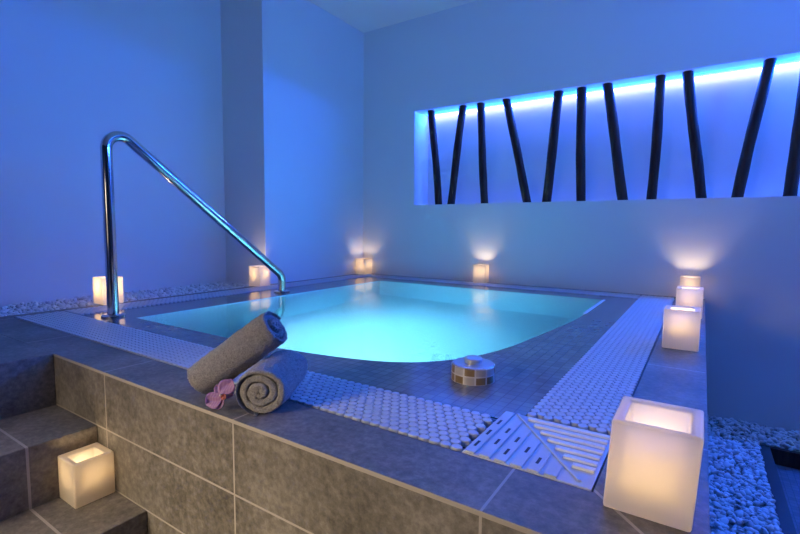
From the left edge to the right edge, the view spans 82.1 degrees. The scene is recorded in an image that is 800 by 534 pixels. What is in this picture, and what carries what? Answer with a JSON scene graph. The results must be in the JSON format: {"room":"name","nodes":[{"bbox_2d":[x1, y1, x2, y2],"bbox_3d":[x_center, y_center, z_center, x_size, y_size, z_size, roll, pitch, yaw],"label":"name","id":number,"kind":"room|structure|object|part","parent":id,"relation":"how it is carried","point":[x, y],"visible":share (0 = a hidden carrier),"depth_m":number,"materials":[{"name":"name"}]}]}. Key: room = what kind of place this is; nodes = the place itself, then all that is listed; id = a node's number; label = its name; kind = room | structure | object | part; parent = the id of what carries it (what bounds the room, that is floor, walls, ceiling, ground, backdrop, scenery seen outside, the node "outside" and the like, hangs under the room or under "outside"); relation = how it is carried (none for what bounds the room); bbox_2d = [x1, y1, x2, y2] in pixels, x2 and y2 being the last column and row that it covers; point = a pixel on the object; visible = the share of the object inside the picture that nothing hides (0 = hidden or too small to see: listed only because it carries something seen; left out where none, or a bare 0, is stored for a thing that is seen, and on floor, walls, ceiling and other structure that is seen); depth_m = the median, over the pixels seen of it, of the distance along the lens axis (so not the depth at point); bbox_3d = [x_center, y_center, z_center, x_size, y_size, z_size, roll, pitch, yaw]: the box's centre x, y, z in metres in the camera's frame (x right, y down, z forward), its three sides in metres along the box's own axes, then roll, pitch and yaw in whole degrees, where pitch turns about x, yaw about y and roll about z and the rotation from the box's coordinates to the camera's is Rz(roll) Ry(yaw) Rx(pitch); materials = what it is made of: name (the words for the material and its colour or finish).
{"room":"spa pool room","nodes":[
{"label":"spa pool room","id":0,"kind":"room"},
{"bbox_2d":[0,0,225,307],"bbox_3d":[-2.897,-0.376,1.653,0.150,3.262,5.120,4,6,33],"label":"wall","id":1,"kind":"structure","parent":0,"point":[74,73],"depth_m":2.97,"materials":[{"name":"paint"}]},
{"bbox_2d":[220,0,363,283],"bbox_3d":[-0.957,-0.568,4.157,0.635,3.262,1.208,4,6,33],"label":"wall","id":2,"kind":"structure","parent":0,"point":[292,70],"depth_m":3.70,"materials":[{"name":"paint"}]},
{"bbox_2d":[308,0,477,32],"bbox_3d":[-0.050,-1.960,0.619,5.870,0.120,6.730,4,6,33],"label":"ceiling","id":3,"kind":"structure","parent":0,"point":[363,15],"depth_m":3.88,"materials":[{"name":"paint"}]},
{"bbox_2d":[363,0,799,431],"bbox_3d":[1.846,-0.468,3.265,5.435,3.262,0.372,4,6,33],"label":"wall","id":4,"kind":"structure","parent":0,"point":[744,251],"depth_m":3.33,"materials":[{"name":"paint"}]},
{"bbox_2d":[428,110,441,204],"bbox_3d":[0.312,-0.969,4.089,0.152,0.827,0.068,4,6,33],"label":"wooden pole","id":5,"kind":"object","parent":4,"relation":"in","point":[431,113],"visible":0.99,"depth_m":4.06,"materials":[{"name":"brown wood"}]},
{"bbox_2d":[447,105,466,203],"bbox_3d":[0.492,-0.958,3.971,0.166,0.827,0.071,4,6,33],"label":"wooden pole","id":6,"kind":"object","parent":4,"relation":"in","point":[462,108],"visible":0.98,"depth_m":3.94,"materials":[{"name":"brown wood"}]},
{"bbox_2d":[477,102,487,202],"bbox_3d":[0.690,-0.945,3.840,0.118,0.827,0.069,4,6,33],"label":"wooden pole","id":7,"kind":"object","parent":4,"relation":"in","point":[480,106],"visible":0.97,"depth_m":3.82,"materials":[{"name":"brown wood"}]},
{"bbox_2d":[502,99,530,201],"bbox_3d":[0.934,-0.929,3.681,0.263,0.827,0.070,4,6,33],"label":"wooden pole","id":8,"kind":"object","parent":4,"relation":"in","point":[511,124],"visible":0.99,"depth_m":3.65,"materials":[{"name":"brown wood"}]},
{"bbox_2d":[542,90,563,201],"bbox_3d":[1.170,-0.914,3.527,0.132,0.827,0.075,4,6,33],"label":"wooden pole","id":9,"kind":"object","parent":4,"relation":"in","point":[558,95],"visible":0.99,"depth_m":3.50,"materials":[{"name":"brown wood"}]},
{"bbox_2d":[576,87,586,200],"bbox_3d":[1.345,-0.903,3.413,0.096,0.827,0.072,4,6,33],"label":"wooden pole","id":10,"kind":"object","parent":4,"relation":"in","point":[581,98],"visible":0.98,"depth_m":3.39,"materials":[{"name":"brown wood"}]},
{"bbox_2d":[602,83,627,199],"bbox_3d":[1.539,-0.891,3.287,0.205,0.827,0.073,4,6,33],"label":"wooden pole","id":11,"kind":"object","parent":4,"relation":"in","point":[609,97],"visible":0.98,"depth_m":3.26,"materials":[{"name":"brown wood"}]},
{"bbox_2d":[435,62,799,117],"bbox_3d":[1.974,-1.284,3.170,4.045,0.018,0.032,4,6,33],"label":"led strip","id":12,"kind":"object","parent":4,"relation":"attached to","point":[792,65],"visible":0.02,"depth_m":3.31,"materials":[{"name":"plastic"}]},
{"bbox_2d":[646,75,665,199],"bbox_3d":[1.751,-0.877,3.147,0.079,0.827,0.067,4,6,33],"label":"wooden pole","id":13,"kind":"object","parent":4,"relation":"in","point":[659,93],"visible":0.99,"depth_m":3.12,"materials":[{"name":"brown wood"}]},
{"bbox_2d":[682,70,706,197],"bbox_3d":[1.938,-0.865,3.024,0.182,0.827,0.069,4,6,33],"label":"wooden pole","id":14,"kind":"object","parent":4,"relation":"in","point":[688,76],"visible":0.99,"depth_m":3.00,"materials":[{"name":"brown wood"}]},
{"bbox_2d":[731,58,776,197],"bbox_3d":[2.195,-0.849,2.855,0.181,0.827,0.068,4,6,33],"label":"wooden pole","id":15,"kind":"object","parent":4,"relation":"in","point":[762,91],"visible":0.97,"depth_m":2.83,"materials":[{"name":"brown wood"}]},
{"bbox_2d":[783,73,799,195],"bbox_3d":[2.377,-0.837,2.737,0.104,0.827,0.074,4,6,33],"label":"wooden pole","id":16,"kind":"object","parent":4,"relation":"in","point":[792,176],"visible":0.98,"depth_m":2.73,"materials":[{"name":"brown wood"}]},
{"bbox_2d":[708,417,799,533],"bbox_3d":[-0.149,1.283,0.785,5.770,0.250,6.378,4,6,33],"label":"floor","id":17,"kind":"structure","parent":0,"point":[729,524],"depth_m":2.20,"materials":[{"name":"stone"}]},
{"bbox_2d":[0,334,146,533],"bbox_3d":[-1.855,0.722,1.126,2.285,0.780,1.545,4,6,33],"label":"flight","id":18,"kind":"object","parent":17,"relation":"on","point":[34,430],"visible":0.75,"depth_m":1.33,"materials":[{"name":"tile"}]},
{"bbox_2d":[58,442,114,508],"bbox_3d":[-0.930,0.615,1.365,0.106,0.129,0.108,4,6,33],"label":"candle lantern","id":19,"kind":"object","parent":18,"relation":"on","point":[86,474],"visible":1,"depth_m":1.33,"materials":[{"name":"white wax"}]},
{"bbox_2d":[0,274,709,533],"bbox_3d":[-0.004,0.617,2.585,2.832,0.780,2.933,4,6,33],"label":"platform","id":20,"kind":"object","parent":17,"relation":"on","point":[193,467],"visible":0.45,"depth_m":1.03,"materials":[{"name":"tile"}]},
{"bbox_2d":[92,276,123,304],"bbox_3d":[-1.651,0.130,2.601,0.112,0.150,0.112,4,6,33],"label":"candle lantern","id":21,"kind":"object","parent":20,"relation":"on","point":[99,283],"visible":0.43,"depth_m":2.56,"materials":[{"name":"white wax"}]},
{"bbox_2d":[65,275,365,314],"bbox_3d":[-1.017,0.178,3.291,0.174,0.048,2.331,4,6,33],"label":"ledge","id":22,"kind":"object","parent":20,"relation":"on","point":[91,310],"visible":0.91,"depth_m":2.88,"materials":[{"name":"grey tile"}]},
{"bbox_2d":[249,265,269,286],"bbox_3d":[-1.050,0.065,3.440,0.112,0.150,0.112,3,5,29],"label":"candle lantern","id":23,"kind":"object","parent":22,"relation":"on","point":[259,275],"visible":0.94,"depth_m":3.40,"materials":[{"name":"white wax"}]},
{"bbox_2d":[205,379,234,409],"bbox_3d":[-0.428,0.305,1.099,0.063,0.069,0.042,2,5,12],"label":"blossom","id":24,"kind":"object","parent":20,"relation":"on","point":[214,400],"visible":1,"depth_m":1.10,"materials":[{"name":"pink plant"}]},
{"bbox_2d":[187,311,287,394],"bbox_3d":[-0.419,0.223,1.187,0.254,0.220,0.104,1,5,3],"label":"rolled towel","id":25,"kind":"object","parent":20,"relation":"on","point":[250,344],"visible":1,"depth_m":1.15,"materials":[{"name":"grey fabric"}]},
{"bbox_2d":[15,311,496,452],"bbox_3d":[-0.807,0.318,1.639,2.347,0.048,0.197,4,6,33],"label":"grate","id":26,"kind":"object","parent":20,"relation":"on","point":[453,428],"visible":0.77,"depth_m":1.19,"materials":[{"name":"white plastic"}]},
{"bbox_2d":[235,349,307,415],"bbox_3d":[-0.319,0.284,1.165,0.126,0.114,0.204,1,5,4],"label":"rolled towel","id":27,"kind":"object","parent":20,"relation":"on","point":[271,381],"visible":1,"depth_m":1.08,"materials":[{"name":"grey fabric"}]},
{"bbox_2d":[81,277,637,417],"bbox_3d":[-0.018,0.571,2.662,2.220,0.698,2.337,4,6,33],"label":"tiled ledge","id":28,"kind":"object","parent":20,"relation":"in","point":[526,371],"visible":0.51,"depth_m":1.56,"materials":[{"name":"beige tile"}]},
{"bbox_2d":[100,131,289,317],"bbox_3d":[-1.102,-0.242,2.663,0.104,0.898,1.184,4,6,33],"label":"handrail","id":29,"kind":"object","parent":28,"relation":"on","point":[107,142],"visible":1,"depth_m":2.23,"materials":[{"name":"metal"}]},
{"bbox_2d":[139,281,601,361],"bbox_3d":[0.016,0.232,2.579,1.770,0.001,2.015,4,6,33],"label":"pool water","id":30,"kind":"object","parent":28,"relation":"in","point":[379,320],"visible":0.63,"depth_m":2.27,"materials":[{"name":"teal liquid"}]},
{"bbox_2d":[451,355,494,385],"bbox_3d":[0.217,0.298,1.363,0.128,0.066,0.128,4,6,33],"label":"button","id":31,"kind":"object","parent":28,"relation":"on","point":[471,370],"visible":1,"depth_m":1.32,"materials":[{"name":"tile"}]},
{"bbox_3d":[0.217,0.284,1.361,0.123,0.003,0.123,4,6,33],"label":"plate","id":32,"kind":"part","parent":31,"relation":"part of","materials":[{"name":"silver metal"}]},
{"bbox_2d":[583,300,604,313],"bbox_3d":[1.143,0.242,2.692,0.016,0.029,0.590,4,6,33],"label":"trim","id":33,"kind":"structure","parent":28,"relation":"attached to","point":[600,302],"depth_m":2.64,"materials":[{"name":"plastic"}]},
{"bbox_2d":[356,274,640,298],"bbox_3d":[0.602,0.156,3.733,2.394,0.048,0.174,4,6,33],"label":"grate","id":34,"kind":"object","parent":20,"relation":"on","point":[623,295],"visible":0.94,"depth_m":3.54,"materials":[{"name":"white plastic"}]},
{"bbox_2d":[356,258,371,274],"bbox_3d":[-0.345,-0.008,4.410,0.115,0.148,0.115,4,6,33],"label":"candle lantern","id":35,"kind":"object","parent":34,"relation":"on","point":[363,265],"visible":1,"depth_m":4.37,"materials":[{"name":"white wax"}]},
{"bbox_2d":[473,264,488,282],"bbox_3d":[0.664,0.053,3.773,0.105,0.150,0.105,3,5,27],"label":"candle lantern","id":36,"kind":"object","parent":34,"relation":"on","point":[480,271],"visible":1,"depth_m":3.73,"materials":[{"name":"white wax"}]},
{"bbox_2d":[462,411,609,491],"bbox_3d":[0.290,0.384,0.949,0.242,0.051,0.245,4,6,33],"label":"grate","id":37,"kind":"object","parent":20,"relation":"on","point":[573,456],"visible":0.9,"depth_m":0.92,"materials":[{"name":"white plastic"}]},
{"bbox_2d":[527,295,673,434],"bbox_3d":[1.057,0.299,2.067,0.192,0.048,2.467,4,6,33],"label":"grate","id":38,"kind":"object","parent":20,"relation":"on","point":[588,397],"visible":0.94,"depth_m":1.40,"materials":[{"name":"white plastic"}]},
{"bbox_2d":[603,396,703,531],"bbox_3d":[0.413,0.309,0.747,0.128,0.146,0.128,4,6,33],"label":"candle lantern","id":39,"kind":"object","parent":20,"relation":"on","point":[655,452],"visible":1,"depth_m":0.70,"materials":[{"name":"white wax"}]},
{"bbox_2d":[662,305,700,351],"bbox_3d":[1.073,0.230,1.751,0.118,0.150,0.118,4,6,33],"label":"candle lantern","id":40,"kind":"object","parent":20,"relation":"on","point":[681,324],"visible":1,"depth_m":1.70,"materials":[{"name":"white wax"}]},
{"bbox_2d":[675,286,703,318],"bbox_3d":[1.501,0.181,2.385,0.118,0.150,0.118,4,6,33],"label":"candle lantern","id":41,"kind":"object","parent":20,"relation":"on","point":[688,296],"visible":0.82,"depth_m":2.33,"materials":[{"name":"white wax"}]},
{"bbox_2d":[680,275,700,286],"bbox_3d":[1.870,0.136,2.966,0.110,0.150,0.110,4,6,33],"label":"candle lantern","id":42,"kind":"object","parent":20,"relation":"on","point":[692,281],"visible":0.34,"depth_m":2.92,"materials":[{"name":"white wax"}]},
{"bbox_2d":[707,415,799,533],"bbox_3d":[1.895,1.070,1.881,1.186,0.052,2.093,4,6,33],"label":"pebbles","id":43,"kind":"object","parent":17,"relation":"on","point":[764,518],"visible":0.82,"depth_m":2.28,"materials":[{"name":"white stone"}]},
{"bbox_2d":[759,445,796,533],"bbox_3d":[1.429,1.141,1.643,0.052,0.089,2.360,4,6,33],"label":"trim","id":44,"kind":"structure","parent":17,"relation":"attached to","point":[782,510],"depth_m":2.15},
{"bbox_2d":[769,446,799,469],"bbox_3d":[2.735,1.107,2.201,1.518,0.087,0.030,4,6,33],"label":"trim","id":45,"kind":"structure","parent":17,"relation":"attached to","point":[783,457],"depth_m":2.56,"materials":[{"name":"brown wood"}]},
{"bbox_2d":[775,464,799,533],"bbox_3d":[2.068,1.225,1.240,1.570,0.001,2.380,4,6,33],"label":"basin","id":46,"kind":"object","parent":17,"relation":"in","point":[789,477],"depth_m":2.34,"materials":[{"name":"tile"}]},
{"bbox_3d":[-1.716,0.585,2.986,0.470,0.745,1.725,4,6,33],"label":"trough","id":47,"kind":"object","parent":17,"relation":"on","visible":0},
{"bbox_2d":[0,281,248,316],"bbox_3d":[-1.711,0.196,2.954,0.492,0.047,1.741,4,6,33],"label":"pebbles","id":48,"kind":"object","parent":47,"relation":"on","point":[33,306],"visible":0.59,"depth_m":2.86,"materials":[{"name":"white stone"}]}
]}

